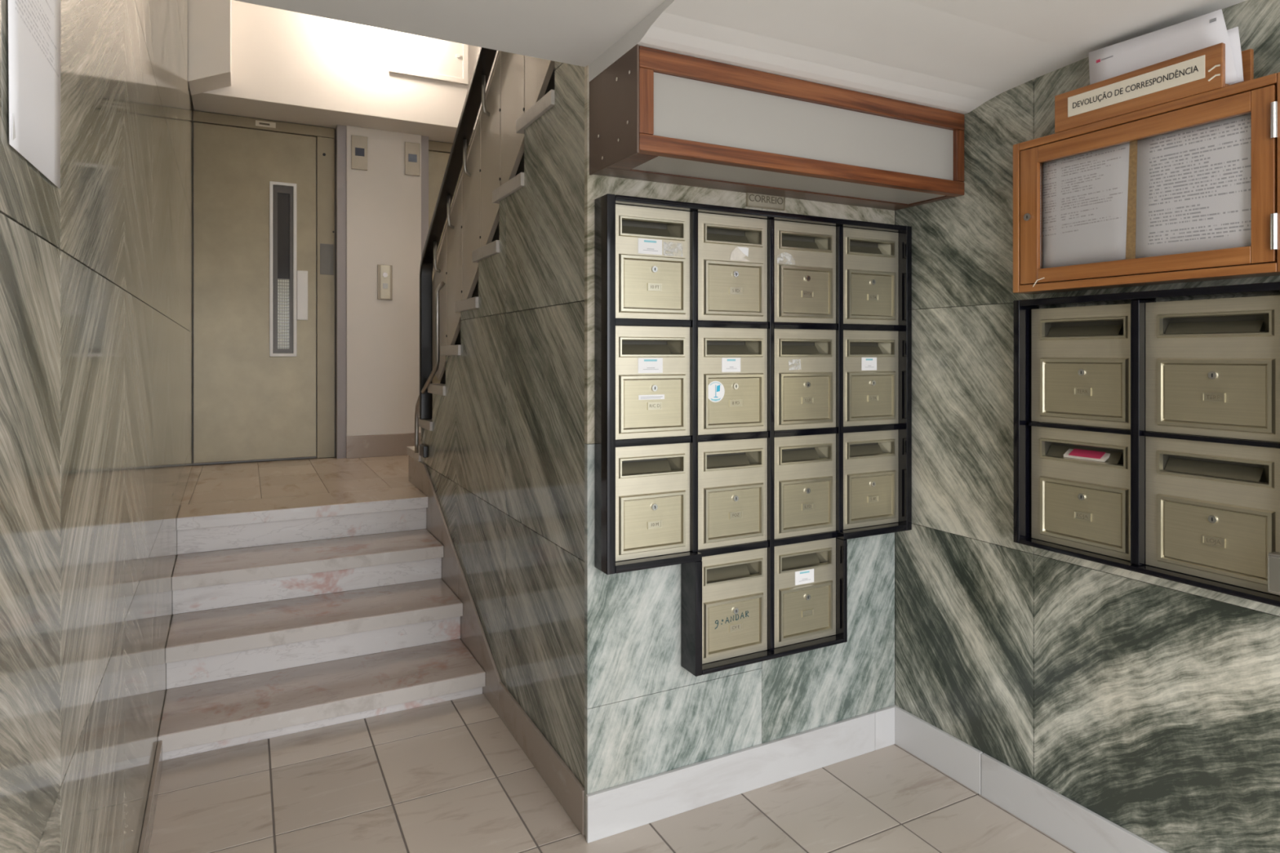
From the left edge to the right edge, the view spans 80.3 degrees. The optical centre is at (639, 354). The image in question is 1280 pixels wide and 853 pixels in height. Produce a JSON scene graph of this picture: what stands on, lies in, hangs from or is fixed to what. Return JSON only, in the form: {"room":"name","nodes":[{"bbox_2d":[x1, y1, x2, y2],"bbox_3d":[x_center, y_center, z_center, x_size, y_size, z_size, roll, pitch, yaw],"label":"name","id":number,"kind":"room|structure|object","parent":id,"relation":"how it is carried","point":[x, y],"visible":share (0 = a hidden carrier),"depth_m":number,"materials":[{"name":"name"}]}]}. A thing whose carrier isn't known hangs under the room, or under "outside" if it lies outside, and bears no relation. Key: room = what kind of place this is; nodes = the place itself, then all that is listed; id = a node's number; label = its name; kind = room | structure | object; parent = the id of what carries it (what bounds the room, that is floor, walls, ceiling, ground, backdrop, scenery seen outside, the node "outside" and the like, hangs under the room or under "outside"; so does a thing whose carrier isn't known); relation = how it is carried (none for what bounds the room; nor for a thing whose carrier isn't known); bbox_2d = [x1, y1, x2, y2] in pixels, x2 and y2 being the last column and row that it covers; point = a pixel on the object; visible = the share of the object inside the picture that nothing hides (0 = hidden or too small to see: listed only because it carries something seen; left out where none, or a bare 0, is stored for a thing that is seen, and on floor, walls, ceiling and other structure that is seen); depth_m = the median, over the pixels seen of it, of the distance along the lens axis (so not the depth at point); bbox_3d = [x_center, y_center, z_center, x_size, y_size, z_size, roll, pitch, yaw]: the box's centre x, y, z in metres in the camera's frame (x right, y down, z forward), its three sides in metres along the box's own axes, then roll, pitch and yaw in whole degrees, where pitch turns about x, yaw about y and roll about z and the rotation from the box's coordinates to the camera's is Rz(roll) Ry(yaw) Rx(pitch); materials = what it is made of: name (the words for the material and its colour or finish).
{"room":"apartment building lobby","nodes":[
{"label":"apartment building lobby","id":0,"kind":"room"},
{"bbox_2d":[0,0,192,852],"bbox_3d":[-1.425,-0.525,2.075,0.164,3.750,6.500,0,0,-29],"label":"wall","id":1,"kind":"structure","parent":0,"point":[96,269],"depth_m":1.22,"materials":[{"name":"grey stone"}]},
{"bbox_2d":[8,0,61,189],"bbox_3d":[-0.679,-0.390,0.857,0.002,0.365,0.277,0,0,-29],"label":"notice sheet","id":2,"kind":"object","parent":1,"relation":"attached to","point":[34,26],"visible":1,"depth_m":0.85,"materials":[{"name":"white paper"}]},
{"bbox_2d":[187,0,231,94],"bbox_3d":[-2.504,-1.968,4.423,0.209,0.865,0.259,0,0,-27],"label":"bulkhead","id":3,"kind":"object","parent":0,"point":[209,21],"visible":1,"depth_m":4.32,"materials":[{"name":"beige paint"}]},
{"bbox_2d":[177,454,423,613],"bbox_3d":[-1.432,1.004,4.629,2.374,0.593,1.766,0,0,-27],"label":"floor","id":4,"kind":"structure","parent":0,"point":[242,481],"depth_m":4.35,"materials":[{"name":"brown tile"}]},
{"bbox_2d":[406,88,555,461],"bbox_3d":[-0.219,-0.135,3.413,1.147,1.685,2.564,0,0,-27],"label":"staircase","id":5,"kind":"structure","parent":4,"relation":"on","point":[547,101],"depth_m":2.78,"materials":[{"name":"grey stone"}]},
{"bbox_2d":[414,47,555,457],"bbox_3d":[-0.652,-0.581,3.068,0.099,2.199,2.171,0,0,-27],"label":"balustrade","id":6,"kind":"object","parent":5,"relation":"on","point":[495,156],"visible":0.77,"depth_m":3.20,"materials":[{"name":"metal"}]},
{"bbox_2d":[192,105,428,465],"bbox_3d":[-1.903,-0.697,5.399,2.500,3.407,0.364,0,0,-27],"label":"wall","id":7,"kind":"structure","parent":0,"point":[381,211],"depth_m":5.25,"materials":[{"name":"beige paint"}]},
{"bbox_2d":[192,110,334,463],"bbox_3d":[-2.482,-0.426,5.041,0.842,2.267,0.064,0,0,-27],"label":"door","id":8,"kind":"structure","parent":7,"relation":"in","point":[255,179],"depth_m":5.02,"materials":[{"name":"beige metal"}]},
{"bbox_2d":[277,193,289,279],"bbox_3d":[-2.397,-0.814,5.095,0.104,0.612,0.005,0,0,-27],"label":"window pane","id":9,"kind":"object","parent":8,"relation":"attached to","point":[283,199],"depth_m":5.09,"materials":[{"name":"grey glass"}]},
{"bbox_2d":[351,134,367,170],"bbox_3d":[-1.920,-1.381,5.193,0.104,0.230,0.013,0,0,-27],"label":"indicator","id":10,"kind":"object","parent":7,"relation":"attached to","point":[358,144],"visible":1,"depth_m":5.19,"materials":[{"name":"brown metal"}]},
{"bbox_2d":[377,264,392,299],"bbox_3d":[-1.770,-0.502,5.267,0.098,0.241,0.020,0,0,-27],"label":"panel","id":11,"kind":"object","parent":7,"relation":"attached to","point":[384,273],"visible":1,"depth_m":5.26,"materials":[{"name":"brown metal"}]},
{"bbox_2d":[404,141,419,176],"bbox_3d":[-1.607,-1.381,5.355,0.103,0.230,0.013,0,0,-27],"label":"indicator","id":12,"kind":"object","parent":7,"relation":"attached to","point":[411,149],"visible":1,"depth_m":5.35,"materials":[{"name":"brown metal"}]},
{"bbox_2d":[428,140,469,383],"bbox_3d":[-1.185,-0.426,5.715,0.842,2.267,0.064,0,0,-27],"label":"door","id":13,"kind":"structure","parent":7,"relation":"in","point":[438,152],"depth_m":5.54,"materials":[{"name":"beige metal"}]},
{"bbox_2d":[190,0,497,145],"bbox_3d":[-1.724,-1.980,5.224,2.344,0.840,0.442,0,0,-27],"label":"beam","id":14,"kind":"structure","parent":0,"point":[288,66],"depth_m":4.85,"materials":[{"name":"beige paint"}]},
{"bbox_2d":[388,29,468,84],"bbox_3d":[-1.420,-2.113,5.117,0.527,0.500,0.028,0,0,-27],"label":"hatch","id":15,"kind":"object","parent":14,"relation":"attached to","point":[409,54],"visible":0.68,"depth_m":5.11,"materials":[{"name":"beige paint"}]},
{"bbox_2d":[408,61,586,835],"bbox_3d":[-0.643,0.184,3.185,0.184,2.232,2.472,0,0,-27],"label":"wall","id":16,"kind":"structure","parent":0,"point":[502,476],"depth_m":2.46,"materials":[{"name":"grey stone"}]},
{"bbox_2d":[149,640,1075,852],"bbox_3d":[-0.023,1.340,1.763,2.485,0.080,4.650,0,0,-27],"label":"floor","id":17,"kind":"structure","parent":0,"point":[451,776],"depth_m":2.18,"materials":[{"name":"brown tile"}]},
{"bbox_2d":[157,486,485,760],"bbox_3d":[-1.373,1.004,3.220,1.078,0.595,1.344,0,0,-27],"label":"entrance steps","id":18,"kind":"structure","parent":17,"relation":"on","point":[207,646],"depth_m":3.04,"materials":[{"name":"stone"}]},
{"bbox_2d":[584,65,894,843],"bbox_3d":[0.340,0.237,2.340,1.149,2.125,0.133,0,0,-27],"label":"wall","id":19,"kind":"structure","parent":0,"point":[663,740],"depth_m":2.16,"materials":[{"name":"grey stone"}]},
{"bbox_2d":[594,193,911,676],"bbox_3d":[0.382,0.236,2.255,1.095,1.306,0.080,0,0,-27],"label":"surround","id":20,"kind":"object","parent":19,"relation":"attached to","point":[606,322],"visible":0.83,"depth_m":2.21,"materials":[{"name":"black metal"}]},
{"bbox_2d":[615,204,689,319],"bbox_3d":[0.023,-0.248,2.083,0.246,0.303,0.055,0,0,-27],"label":"mailbox","id":21,"kind":"object","parent":20,"relation":"in","point":[652,245],"visible":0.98,"depth_m":2.07,"materials":[{"name":"beige metal"}]},
{"bbox_2d":[644,240,656,242],"bbox_3d":[0.028,-0.307,2.063,0.038,0.005,0.001,0,0,-27],"label":"print","id":22,"kind":"object","parent":21,"relation":"on","point":[645,241],"depth_m":2.06,"materials":[{"name":"teal"}]},
{"bbox_2d":[615,325,689,439],"bbox_3d":[0.023,0.075,2.083,0.246,0.303,0.055,0,0,-27],"label":"mailbox","id":23,"kind":"object","parent":20,"relation":"in","point":[652,363],"visible":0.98,"depth_m":2.07,"materials":[{"name":"beige metal"}]},
{"bbox_2d":[644,359,657,361],"bbox_3d":[0.029,0.016,2.064,0.040,0.005,0.001,0,0,-27],"label":"print","id":24,"kind":"object","parent":23,"relation":"on","point":[645,360],"depth_m":2.06,"materials":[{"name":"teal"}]},
{"bbox_2d":[615,442,689,561],"bbox_3d":[0.023,0.399,2.083,0.246,0.303,0.055,0,0,-27],"label":"mailbox","id":25,"kind":"object","parent":20,"relation":"in","point":[652,482],"visible":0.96,"depth_m":2.07,"materials":[{"name":"beige metal"}]},
{"bbox_2d":[697,212,767,321],"bbox_3d":[0.259,-0.248,2.205,0.246,0.303,0.055,0,0,-27],"label":"mailbox","id":26,"kind":"object","parent":20,"relation":"in","point":[732,251],"visible":0.97,"depth_m":2.19,"materials":[{"name":"beige metal"}]},
{"bbox_2d":[697,327,767,435],"bbox_3d":[0.259,0.075,2.205,0.246,0.303,0.055,0,0,-27],"label":"mailbox","id":27,"kind":"object","parent":20,"relation":"in","point":[732,362],"visible":0.98,"depth_m":2.19,"materials":[{"name":"beige metal"}]},
{"bbox_2d":[716,385,719,391],"bbox_3d":[0.223,0.097,2.162,0.012,0.020,0.001,0,0,-27],"label":"print","id":28,"kind":"object","parent":27,"relation":"on","point":[717,386],"depth_m":2.16,"materials":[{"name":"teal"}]},
{"bbox_2d":[697,438,767,550],"bbox_3d":[0.259,0.399,2.205,0.246,0.303,0.055,0,0,-27],"label":"mailbox","id":29,"kind":"object","parent":20,"relation":"in","point":[732,474],"visible":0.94,"depth_m":2.19,"materials":[{"name":"beige metal"}]},
{"bbox_2d":[702,547,767,664],"bbox_3d":[0.259,0.723,2.205,0.246,0.303,0.055,0,0,-27],"label":"mailbox","id":30,"kind":"object","parent":20,"relation":"in","point":[735,584],"visible":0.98,"depth_m":2.19,"materials":[{"name":"beige metal"}]},
{"bbox_2d":[774,220,835,323],"bbox_3d":[0.494,-0.248,2.327,0.246,0.303,0.055,0,0,-27],"label":"mailbox","id":31,"kind":"object","parent":20,"relation":"in","point":[805,254],"visible":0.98,"depth_m":2.31,"materials":[{"name":"beige metal"}]},
{"bbox_2d":[774,328,835,430],"bbox_3d":[0.494,0.075,2.327,0.246,0.303,0.055,0,0,-27],"label":"mailbox","id":32,"kind":"object","parent":20,"relation":"in","point":[805,360],"visible":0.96,"depth_m":2.31,"materials":[{"name":"beige metal"}]},
{"bbox_2d":[774,433,835,539],"bbox_3d":[0.494,0.399,2.327,0.246,0.303,0.055,0,0,-27],"label":"mailbox","id":33,"kind":"object","parent":20,"relation":"in","point":[805,466],"visible":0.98,"depth_m":2.31,"materials":[{"name":"beige metal"}]},
{"bbox_2d":[774,537,835,648],"bbox_3d":[0.494,0.723,2.327,0.246,0.303,0.055,0,0,-27],"label":"mailbox","id":34,"kind":"object","parent":20,"relation":"in","point":[805,572],"visible":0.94,"depth_m":2.31,"materials":[{"name":"beige metal"}]},
{"bbox_2d":[843,226,897,324],"bbox_3d":[0.731,-0.248,2.450,0.246,0.303,0.055,0,0,-27],"label":"mailbox","id":35,"kind":"object","parent":20,"relation":"in","point":[870,257],"visible":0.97,"depth_m":2.44,"materials":[{"name":"beige metal"}]},
{"bbox_2d":[843,429,897,529],"bbox_3d":[0.731,0.399,2.450,0.246,0.303,0.055,0,0,-27],"label":"mailbox","id":36,"kind":"object","parent":20,"relation":"in","point":[870,459],"visible":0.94,"depth_m":2.44,"materials":[{"name":"beige metal"}]},
{"bbox_2d":[843,329,897,426],"bbox_3d":[0.731,0.075,2.450,0.246,0.303,0.055,0,0,-27],"label":"mailbox","id":37,"kind":"object","parent":20,"relation":"in","point":[870,357],"visible":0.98,"depth_m":2.44,"materials":[{"name":"beige metal"}]},
{"bbox_2d":[746,192,785,210],"bbox_3d":[0.381,-0.468,2.296,0.140,0.052,0.007,0,0,-27],"label":"sign plate","id":38,"kind":"object","parent":19,"relation":"attached to","point":[753,200],"visible":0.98,"depth_m":2.29,"materials":[{"name":"beige metal"}]},
{"bbox_2d":[589,44,964,210],"bbox_3d":[0.420,-0.627,2.171,1.120,0.305,0.293,0,0,-27],"label":"box","id":39,"kind":"object","parent":19,"relation":"attached to","point":[655,115],"visible":1,"depth_m":2.01,"materials":[{"name":"brown wood"}]},
{"bbox_2d":[235,0,1246,114],"bbox_3d":[0.491,-0.912,0.893,2.215,0.365,2.632,0,0,-27],"label":"ceiling","id":40,"kind":"structure","parent":0,"point":[953,55],"depth_m":1.79,"materials":[{"name":"white paint"}]},
{"bbox_2d":[893,0,1279,852],"bbox_3d":[1.480,0.223,1.465,0.133,2.195,2.736,0,0,-27],"label":"wall","id":41,"kind":"structure","parent":0,"point":[1105,708],"depth_m":2.11,"materials":[{"name":"grey stone"}]},
{"bbox_2d":[1013,71,1279,293],"bbox_3d":[1.187,-0.368,1.804,0.099,0.402,0.612,0,0,-27],"label":"notice board","id":42,"kind":"object","parent":41,"relation":"attached to","point":[1260,96],"visible":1,"depth_m":1.74,"materials":[{"name":"orange wood"}]},
{"bbox_2d":[1041,142,1129,268],"bbox_3d":[1.117,-0.371,1.915,0.001,0.296,0.231,0,0,-27],"label":"notice sheet","id":43,"kind":"object","parent":42,"relation":"attached to","point":[1084,196],"visible":0.8,"depth_m":1.91,"materials":[{"name":"white paper"}]},
{"bbox_2d":[1054,42,1253,133],"bbox_3d":[1.189,-0.618,1.788,0.075,0.096,0.404,0,0,-27],"label":"box","id":44,"kind":"object","parent":42,"relation":"on","point":[1202,70],"visible":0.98,"depth_m":1.75,"materials":[{"name":"orange wood"}]},
{"bbox_2d":[1088,8,1237,84],"bbox_3d":[1.195,-0.668,1.752,0.005,0.174,0.324,0,0,-26],"label":"envelope","id":45,"kind":"object","parent":44,"relation":"in","point":[1208,29],"visible":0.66,"depth_m":1.74,"materials":[{"name":"white paper"}]},
{"bbox_2d":[1209,17,1216,22],"bbox_3d":[1.244,-0.726,1.647,0.001,0.007,0.013,0,0,-27],"label":"print","id":46,"kind":"object","parent":45,"relation":"attached to","point":[1212,20],"depth_m":1.65,"materials":[{"name":"grey paper"}]},
{"bbox_2d":[1226,26,1244,84],"bbox_3d":[1.211,-0.640,1.749,0.006,0.119,0.312,0,0,-27],"label":"envelope","id":47,"kind":"object","parent":44,"relation":"in","point":[1233,33],"visible":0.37,"depth_m":1.62,"materials":[{"name":"white paper"}]},
{"bbox_2d":[1135,112,1251,257],"bbox_3d":[1.242,-0.368,1.674,0.001,0.302,0.286,0,0,-27],"label":"notice sheet","id":48,"kind":"object","parent":42,"relation":"attached to","point":[1193,184],"visible":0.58,"depth_m":1.68,"materials":[{"name":"white paper"}]},
{"bbox_2d":[1013,281,1279,607],"bbox_3d":[1.195,0.181,1.804,0.084,0.657,0.623,0,0,-27],"label":"surround","id":49,"kind":"object","parent":41,"relation":"attached to","point":[1023,423],"visible":0.82,"depth_m":1.80,"materials":[{"name":"black metal"}]},
{"bbox_2d":[1031,303,1130,429],"bbox_3d":[1.139,0.029,1.943,0.055,0.303,0.272,0,0,-27],"label":"mailbox","id":50,"kind":"object","parent":49,"relation":"in","point":[1081,356],"visible":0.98,"depth_m":1.93,"materials":[{"name":"beige metal"}]},
{"bbox_2d":[1031,426,1130,560],"bbox_3d":[1.139,0.345,1.943,0.055,0.303,0.272,0,0,-27],"label":"mailbox","id":51,"kind":"object","parent":49,"relation":"in","point":[1084,504],"visible":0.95,"depth_m":1.93,"materials":[{"name":"beige metal"}]},
{"bbox_2d":[1063,448,1110,462],"bbox_3d":[1.140,0.257,1.939,0.026,0.022,0.106,0,0,-27],"label":"magazine","id":52,"kind":"object","parent":51,"relation":"in","point":[1094,455],"visible":1,"depth_m":1.93,"materials":[{"name":"red paper"}]},
{"bbox_2d":[1145,294,1279,442],"bbox_3d":[1.275,0.029,1.682,0.055,0.303,0.272,0,0,-27],"label":"mailbox","id":53,"kind":"object","parent":49,"relation":"in","point":[1212,366],"visible":1,"depth_m":1.67,"materials":[{"name":"beige metal"}]},
{"bbox_2d":[1145,436,1279,595],"bbox_3d":[1.275,0.345,1.682,0.055,0.303,0.272,0,0,-27],"label":"mailbox","id":54,"kind":"object","parent":49,"relation":"in","point":[1212,509],"visible":0.99,"depth_m":1.67,"materials":[{"name":"beige metal"}]},
{"bbox_2d":[1267,551,1279,595],"bbox_3d":[1.284,0.438,1.503,0.032,0.080,0.060,0,0,-27],"label":"plate","id":55,"kind":"object","parent":49,"relation":"attached to","point":[1273,558],"depth_m":1.51,"materials":[{"name":"silver metal"}]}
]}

